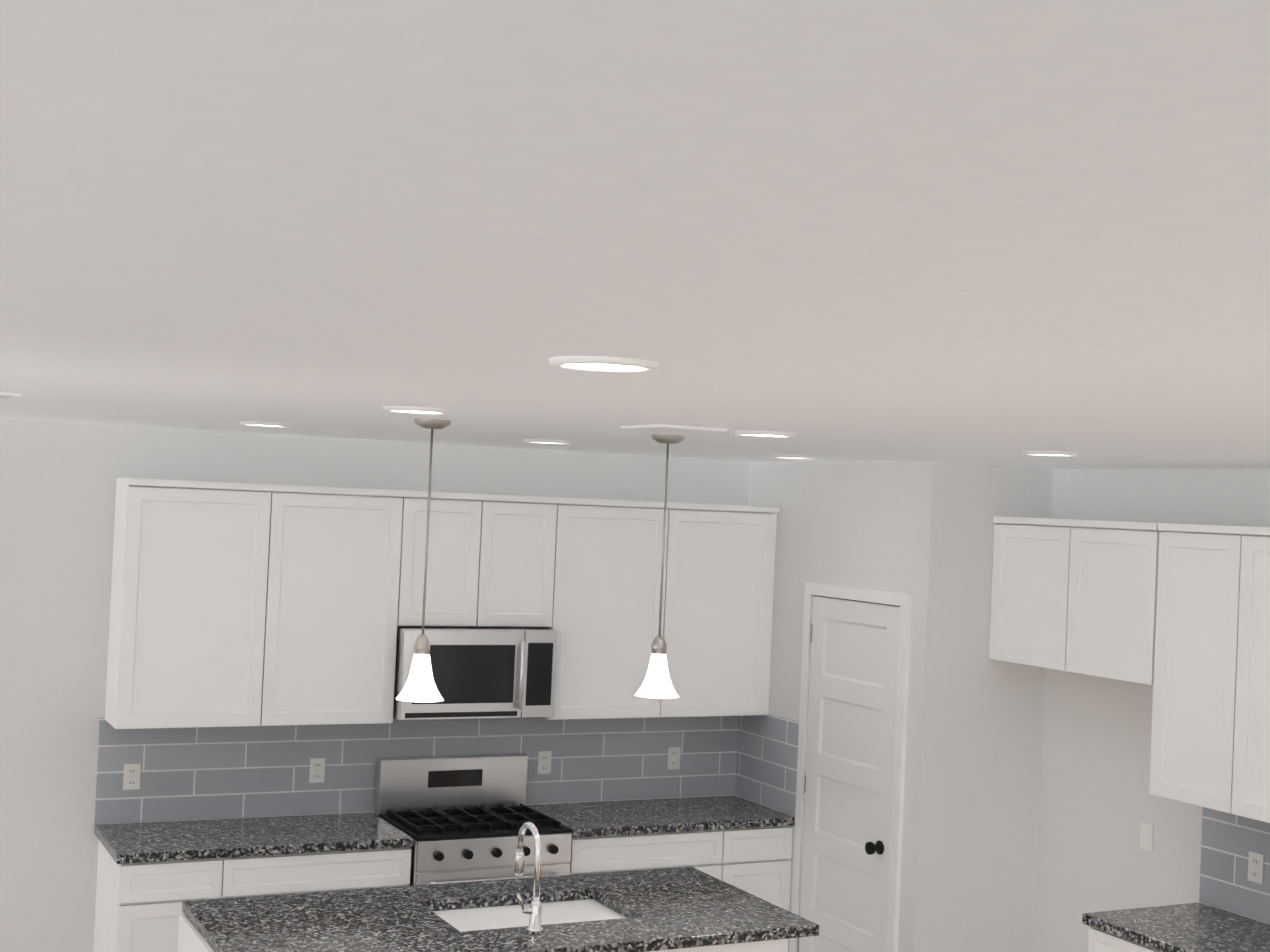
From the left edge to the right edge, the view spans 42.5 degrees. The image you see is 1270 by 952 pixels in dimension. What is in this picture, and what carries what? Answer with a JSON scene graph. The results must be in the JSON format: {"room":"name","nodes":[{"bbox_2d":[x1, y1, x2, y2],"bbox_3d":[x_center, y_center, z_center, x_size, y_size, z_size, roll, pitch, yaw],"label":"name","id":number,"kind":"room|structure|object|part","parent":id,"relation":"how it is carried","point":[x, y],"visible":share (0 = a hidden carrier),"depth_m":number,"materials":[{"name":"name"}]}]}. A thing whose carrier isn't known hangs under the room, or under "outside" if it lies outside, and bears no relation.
{"room":"kitchen","nodes":[
{"label":"kitchen","id":0,"kind":"room"},
{"bbox_2d":[0,418,749,951],"bbox_3d":[-0.918,1.199,8.074,7.170,2.700,0.136,3,-1,-27],"label":"wall","id":1,"kind":"structure","parent":0,"point":[76,768],"depth_m":7.43,"materials":[{"name":"paint"}]},
{"bbox_2d":[122,763,140,789],"bbox_3d":[-2.262,1.352,7.333,0.072,0.115,0.008,3,-1,-27],"label":"outlet","id":2,"kind":"object","parent":1,"relation":"attached to","point":[131,772],"depth_m":7.33,"materials":[{"name":"white plastic"}]},
{"bbox_2d":[105,478,276,728],"bbox_3d":[-1.993,0.562,7.282,0.620,1.080,0.329,3,-1,-27],"label":"upper cabinet","id":3,"kind":"object","parent":1,"relation":"attached to","point":[240,604],"depth_m":7.14,"materials":[{"name":"white wood"}]},
{"bbox_2d":[308,757,325,782],"bbox_3d":[-1.502,1.392,7.712,0.072,0.115,0.008,3,-1,-27],"label":"outlet","id":4,"kind":"object","parent":1,"relation":"attached to","point":[316,765],"depth_m":7.71,"materials":[{"name":"white plastic"}]},
{"bbox_2d":[265,485,408,725],"bbox_3d":[-1.441,0.591,7.558,0.615,1.080,0.329,3,-1,-27],"label":"upper cabinet","id":5,"kind":"object","parent":1,"relation":"attached to","point":[339,553],"depth_m":7.42,"materials":[{"name":"white wood"}]},
{"bbox_2d":[401,491,484,626],"bbox_3d":[-0.982,0.390,7.786,0.390,0.630,0.329,3,-1,-27],"label":"upper cabinet","id":6,"kind":"object","parent":1,"relation":"attached to","point":[456,540],"depth_m":7.66,"materials":[{"name":"white wood"}]},
{"bbox_2d":[393,626,557,719],"bbox_3d":[-0.804,0.930,7.809,0.766,0.418,0.451,3,-1,-27],"label":"microwave","id":7,"kind":"object","parent":6,"relation":"attached to","point":[491,672],"visible":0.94,"depth_m":7.65,"materials":[{"name":"silver metal"}]},
{"bbox_2d":[481,494,560,629],"bbox_3d":[-0.634,0.408,7.960,0.390,0.630,0.329,3,-1,-27],"label":"upper cabinet","id":8,"kind":"object","parent":1,"relation":"attached to","point":[523,533],"depth_m":7.83,"materials":[{"name":"white wood"}]},
{"bbox_2d":[537,750,551,774],"bbox_3d":[-0.457,1.447,8.234,0.072,0.115,0.008,3,-1,-27],"label":"outlet","id":9,"kind":"object","parent":1,"relation":"attached to","point":[544,757],"depth_m":8.23,"materials":[{"name":"white plastic"}]},
{"bbox_2d":[538,497,672,719],"bbox_3d":[-0.197,0.657,8.179,0.610,1.080,0.329,3,-1,-27],"label":"upper cabinet","id":10,"kind":"object","parent":1,"relation":"attached to","point":[609,576],"depth_m":8.04,"materials":[{"name":"white wood"}]},
{"bbox_2d":[667,747,680,769],"bbox_3d":[0.205,1.482,8.564,0.072,0.115,0.008,3,-1,-27],"label":"outlet","id":11,"kind":"object","parent":1,"relation":"attached to","point":[673,753],"depth_m":8.56,"materials":[{"name":"white plastic"}]},
{"bbox_2d":[665,503,779,717],"bbox_3d":[0.363,0.686,8.458,0.643,1.080,0.329,3,-1,-27],"label":"upper cabinet","id":12,"kind":"object","parent":1,"relation":"attached to","point":[721,571],"depth_m":8.32,"materials":[{"name":"white wood"}]},
{"bbox_2d":[0,0,1269,468],"bbox_3d":[3.526,-0.173,4.383,12.050,0.300,11.060,3,-1,-27],"label":"ceiling","id":13,"kind":"structure","parent":0,"point":[998,232],"depth_m":1.48,"materials":[{"name":"paint"}]},
{"bbox_2d":[0,392,22,399],"bbox_3d":[-2.012,-0.251,4.994,0.230,0.008,0.260,3,-1,-27],"label":"recessed light","id":14,"kind":"object","parent":13,"relation":"in","point":[4,395],"visible":1,"depth_m":4.93,"materials":[{"name":"white"}]},
{"bbox_2d":[239,421,291,426],"bbox_3d":[-1.435,-0.200,6.333,0.200,0.012,0.200,3,-1,-27],"label":"recessed light","id":15,"kind":"object","parent":13,"relation":"in","point":[261,424],"visible":1,"depth_m":6.26,"materials":[{"name":"white"}]},
{"bbox_2d":[383,406,450,413],"bbox_3d":[-0.640,-0.192,4.785,0.200,0.012,0.200,3,-1,-27],"label":"recessed light","id":16,"kind":"object","parent":13,"relation":"in","point":[414,410],"visible":1,"depth_m":4.71,"materials":[{"name":"white"}]},
{"bbox_2d":[396,419,450,701],"bbox_3d":[-0.700,0.280,5.472,0.162,0.937,0.162,3,-1,-27],"label":"pendant light","id":17,"kind":"object","parent":13,"relation":"hanging from","point":[420,686],"visible":1,"depth_m":5.44,"materials":[{"name":"white glass"}]},
{"bbox_2d":[523,439,570,443],"bbox_3d":[-0.371,-0.144,6.864,0.200,0.012,0.200,3,-1,-27],"label":"recessed light","id":18,"kind":"object","parent":13,"relation":"in","point":[543,441],"visible":1,"depth_m":6.79,"materials":[{"name":"white"}]},
{"bbox_2d":[549,356,659,371],"bbox_3d":[-0.055,-0.199,2.920,0.200,0.012,0.200,3,-1,-27],"label":"recessed light","id":19,"kind":"object","parent":13,"relation":"in","point":[605,363],"visible":1,"depth_m":2.87,"materials":[{"name":"white"}]},
{"bbox_2d":[635,435,684,698],"bbox_3d":[0.100,0.322,5.872,0.162,0.937,0.162,3,-1,-27],"label":"pendant light","id":20,"kind":"object","parent":13,"relation":"hanging from","point":[657,683],"visible":1,"depth_m":5.84,"materials":[{"name":"white glass"}]},
{"bbox_2d":[621,424,726,432],"bbox_3d":[0.124,-0.152,5.256,0.250,0.008,0.260,3,-1,-27],"label":"ceiling vent","id":21,"kind":"object","parent":13,"relation":"in","point":[671,428],"visible":1,"depth_m":5.20,"materials":[{"name":"white"}]},
{"bbox_2d":[735,430,795,436],"bbox_3d":[0.423,-0.136,5.316,0.200,0.012,0.200,3,-1,-27],"label":"recessed light","id":22,"kind":"object","parent":13,"relation":"in","point":[753,433],"visible":1,"depth_m":5.25,"materials":[{"name":"white"}]},
{"bbox_2d":[772,454,814,458],"bbox_3d":[0.719,-0.087,7.408,0.200,0.012,0.200,3,-1,-27],"label":"recessed light","id":23,"kind":"object","parent":13,"relation":"in","point":[792,456],"visible":1,"depth_m":7.33,"materials":[{"name":"white"}]},
{"bbox_2d":[1022,451,1078,456],"bbox_3d":[1.491,-0.080,5.860,0.200,0.012,0.200,3,-1,-27],"label":"recessed light","id":24,"kind":"object","parent":13,"relation":"in","point":[1053,453],"visible":1,"depth_m":5.79,"materials":[{"name":"white"}]},
{"bbox_2d":[735,461,916,951],"bbox_3d":[0.908,1.279,8.088,0.207,2.700,1.504,3,-1,-27],"label":"wall","id":25,"kind":"structure","parent":0,"point":[821,752],"depth_m":7.90,"materials":[{"name":"paint"}]},
{"bbox_3d":[1.019,1.582,7.789,0.040,2.094,0.868,3,-1,-27],"label":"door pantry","id":26,"kind":"part","parent":25,"relation":"part of","materials":[{"name":"white wood"}]},
{"bbox_3d":[1.099,1.713,7.511,0.073,0.063,0.064,3,-1,-27],"label":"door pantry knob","id":27,"kind":"part","parent":25,"relation":"part of","materials":[{"name":"black metal"}]},
{"bbox_2d":[898,461,1052,951],"bbox_3d":[1.563,1.298,7.511,0.690,2.700,0.120,3,-1,-27],"label":"wall","id":28,"kind":"structure","parent":0,"point":[970,838],"depth_m":7.42,"materials":[{"name":"paint"}]},
{"bbox_2d":[1139,821,1154,852],"bbox_3d":[2.191,1.546,6.988,0.010,0.115,0.072,3,-1,-27],"label":"light switch","id":29,"kind":"object","parent":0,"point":[1146,828],"depth_m":6.98,"materials":[{"name":"white plastic"}]},
{"bbox_2d":[1034,469,1269,951],"bbox_3d":[2.437,1.321,6.646,0.136,2.700,2.630,3,-1,-27],"label":"wall","id":30,"kind":"structure","parent":0,"point":[1114,834],"depth_m":7.13,"materials":[{"name":"paint"}]},
{"bbox_2d":[989,516,1064,670],"bbox_3d":[1.893,0.520,7.313,0.329,0.655,0.511,3,-1,-27],"label":"upper cabinet","id":31,"kind":"object","parent":30,"relation":"attached to","point":[1028,573],"depth_m":7.25,"materials":[{"name":"white wood"}]},
{"bbox_2d":[1061,519,1152,684],"bbox_3d":[2.122,0.522,6.855,0.329,0.655,0.512,3,-1,-27],"label":"upper cabinet","id":32,"kind":"object","parent":30,"relation":"attached to","point":[1109,564],"depth_m":6.80,"materials":[{"name":"white wood"}]},
{"bbox_2d":[1149,523,1236,811],"bbox_3d":[2.324,0.741,6.427,0.329,1.090,0.425,3,-1,-27],"label":"upper cabinet","id":33,"kind":"object","parent":30,"relation":"attached to","point":[1176,616],"depth_m":6.38,"materials":[{"name":"white wood"}]},
{"bbox_2d":[1225,526,1269,822],"bbox_3d":[2.514,0.743,6.047,0.329,1.090,0.425,3,-1,-27],"label":"upper cabinet","id":34,"kind":"object","parent":30,"relation":"attached to","point":[1247,769],"depth_m":6.11,"materials":[{"name":"white wood"}]},
{"bbox_2d":[1247,851,1263,884],"bbox_3d":[2.453,1.548,6.448,0.008,0.115,0.072,3,-1,-27],"label":"outlet","id":35,"kind":"object","parent":30,"relation":"attached to","point":[1255,859],"depth_m":6.45,"materials":[{"name":"white plastic"}]},
{"bbox_3d":[3.399,2.724,4.332,12.050,0.100,11.060,3,-1,-27],"label":"floor","id":36,"kind":"structure","parent":0,"visible":0},
{"bbox_2d":[93,835,228,951],"bbox_3d":[-2.086,2.044,7.088,0.420,0.876,0.604,3,-1,-27],"label":"base cabinet","id":37,"kind":"object","parent":36,"relation":"on","point":[151,877],"depth_m":6.82,"materials":[{"name":"white wood"}]},
{"bbox_2d":[94,812,412,862],"bbox_3d":[-1.697,1.605,7.272,1.279,0.040,0.620,3,-1,-27],"label":"countertop","id":38,"kind":"structure","parent":37,"relation":"on","point":[177,841],"depth_m":7.17,"materials":[{"name":"grey stone"}]},
{"bbox_2d":[225,843,413,897],"bbox_3d":[-1.524,2.073,7.369,0.837,0.876,0.604,3,-1,-27],"label":"base cabinet","id":39,"kind":"object","parent":36,"relation":"on","point":[265,875],"depth_m":7.10,"materials":[{"name":"white wood"}]},
{"bbox_2d":[374,753,571,885],"bbox_3d":[-0.773,1.962,7.694,0.760,1.175,0.692,3,-1,-27],"label":"range","id":40,"kind":"object","parent":36,"relation":"on","point":[461,818],"visible":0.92,"depth_m":7.72,"materials":[{"name":"silver metal"}]},
{"bbox_2d":[177,910,787,951],"bbox_3d":[-0.577,2.091,5.993,2.055,0.876,0.969,3,-1,-27],"label":"kitchen island","id":41,"kind":"object","parent":36,"relation":"on","point":[190,939],"depth_m":5.89,"materials":[{"name":"paint"}]},
{"bbox_2d":[197,878,818,951],"bbox_3d":[-0.434,1.637,5.921,2.135,0.040,0.745,3,-1,-27],"label":"island countertop","id":42,"kind":"structure","parent":41,"relation":"on","point":[711,912],"depth_m":5.84,"materials":[{"name":"grey stone"}]},
{"bbox_2d":[429,894,628,929],"bbox_3d":[-0.397,1.756,6.110,0.744,0.212,0.464,3,-1,-27],"label":"sink","id":43,"kind":"object","parent":42,"relation":"in","point":[478,915],"depth_m":6.21,"materials":[{"name":"white ceramic"}]},
{"bbox_2d":[513,822,548,933],"bbox_3d":[-0.405,1.431,5.858,0.110,0.372,0.218,3,-1,-27],"label":"faucet","id":44,"kind":"object","parent":42,"relation":"on","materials":[{"name":"silver metal"}]},
{"bbox_2d":[569,831,728,881],"bbox_3d":[-0.082,2.149,8.089,0.820,0.876,0.604,3,-1,-27],"label":"base cabinet","id":45,"kind":"object","parent":36,"relation":"on","point":[707,852],"depth_m":7.84,"materials":[{"name":"white wood"}]},
{"bbox_2d":[526,795,794,838],"bbox_3d":[0.121,1.701,8.179,1.229,0.040,0.620,3,-1,-27],"label":"countertop","id":46,"kind":"structure","parent":45,"relation":"on","point":[597,820],"depth_m":8.08,"materials":[{"name":"grey stone"}]},
{"bbox_2d":[725,827,792,910],"bbox_3d":[0.465,2.178,8.362,0.406,0.876,0.604,3,-1,-27],"label":"base cabinet","id":47,"kind":"object","parent":36,"relation":"on","point":[759,865],"depth_m":8.11,"materials":[{"name":"white wood"}]},
{"bbox_2d":[1088,926,1157,951],"bbox_3d":[2.131,2.216,6.351,0.604,0.876,0.430,3,-1,-27],"label":"base cabinet","id":48,"kind":"object","parent":36,"relation":"on","point":[1097,941],"depth_m":6.31,"materials":[{"name":"white wood"}]},
{"bbox_2d":[1082,902,1269,951],"bbox_3d":[2.355,1.760,5.932,0.620,0.040,1.415,3,-1,-27],"label":"countertop","id":49,"kind":"structure","parent":48,"relation":"on","point":[1189,927],"depth_m":6.27,"materials":[{"name":"grey stone"}]}
]}

